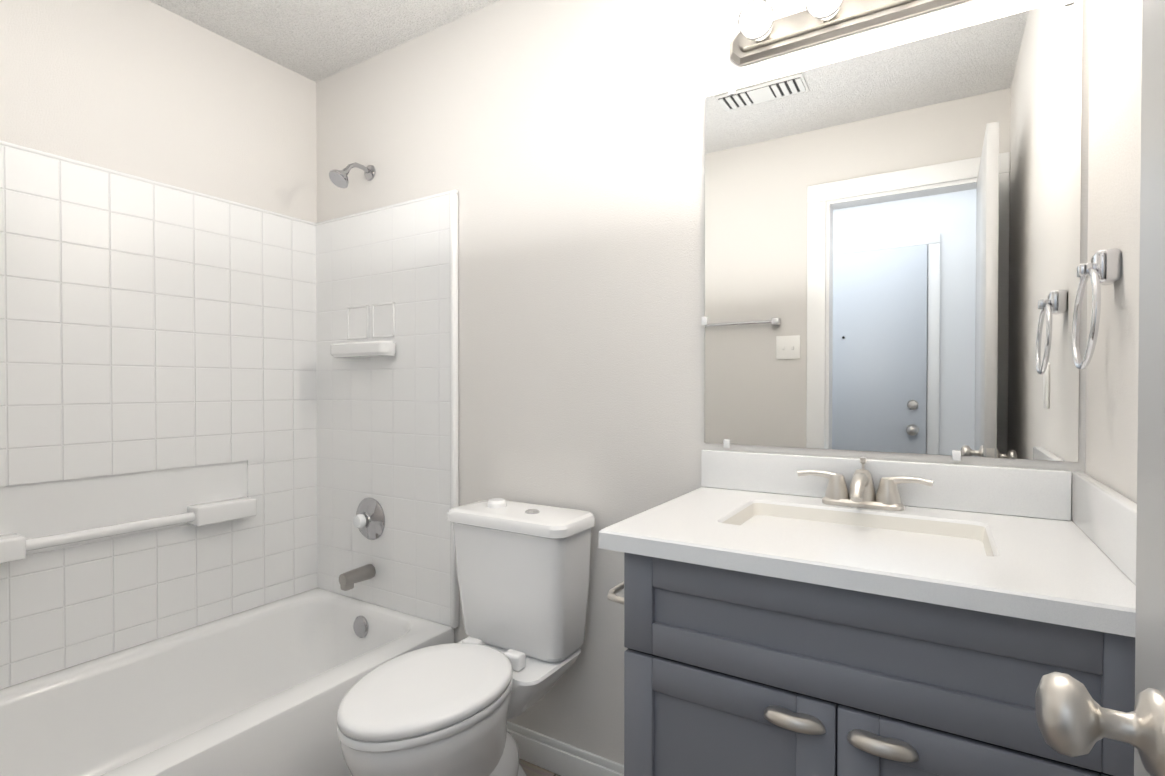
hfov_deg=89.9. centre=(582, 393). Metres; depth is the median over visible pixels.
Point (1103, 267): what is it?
towel ring
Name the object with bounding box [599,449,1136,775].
bathroom vanity
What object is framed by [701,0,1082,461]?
mirror
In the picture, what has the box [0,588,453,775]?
bathtub
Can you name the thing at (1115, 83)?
wall
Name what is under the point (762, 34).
sconce
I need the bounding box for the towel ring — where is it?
[1072,248,1120,369]
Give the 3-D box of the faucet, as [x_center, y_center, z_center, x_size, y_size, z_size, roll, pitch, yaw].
[0.594,0.194,1.250,0.269,0.106,0.145,0,1,32]
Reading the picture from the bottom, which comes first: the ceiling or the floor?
the floor
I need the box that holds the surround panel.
[0,140,458,688]
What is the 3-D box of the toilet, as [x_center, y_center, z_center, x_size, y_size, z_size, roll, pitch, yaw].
[-0.310,0.749,1.508,0.424,0.849,0.684,0,1,32]
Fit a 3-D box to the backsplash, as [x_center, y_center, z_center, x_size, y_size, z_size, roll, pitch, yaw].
[0.635,0.198,1.339,0.752,0.096,0.021,0,1,32]
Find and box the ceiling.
[148,0,499,81]
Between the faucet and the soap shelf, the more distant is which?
the soap shelf
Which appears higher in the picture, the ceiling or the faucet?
the ceiling
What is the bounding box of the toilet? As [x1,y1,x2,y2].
[337,498,594,775]
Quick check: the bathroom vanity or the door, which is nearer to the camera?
the door
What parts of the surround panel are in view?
surround grab rail, surround spout mount, shower arm mount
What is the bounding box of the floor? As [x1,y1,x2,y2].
[519,759,559,775]
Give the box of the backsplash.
[701,449,1071,520]
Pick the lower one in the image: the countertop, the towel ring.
the countertop
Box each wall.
[0,0,316,689]
[316,0,1089,764]
[1085,0,1141,503]
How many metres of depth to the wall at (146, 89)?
1.92 m
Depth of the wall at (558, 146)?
1.74 m
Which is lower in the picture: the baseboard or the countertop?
the baseboard
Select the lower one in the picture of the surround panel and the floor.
the floor
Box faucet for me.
[797,457,932,510]
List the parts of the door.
knob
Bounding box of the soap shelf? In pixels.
[331,341,395,357]
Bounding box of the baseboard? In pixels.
[507,721,623,775]
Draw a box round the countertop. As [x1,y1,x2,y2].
[599,487,1135,636]
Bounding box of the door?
[1035,0,1164,775]
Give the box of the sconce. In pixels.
[730,0,968,66]

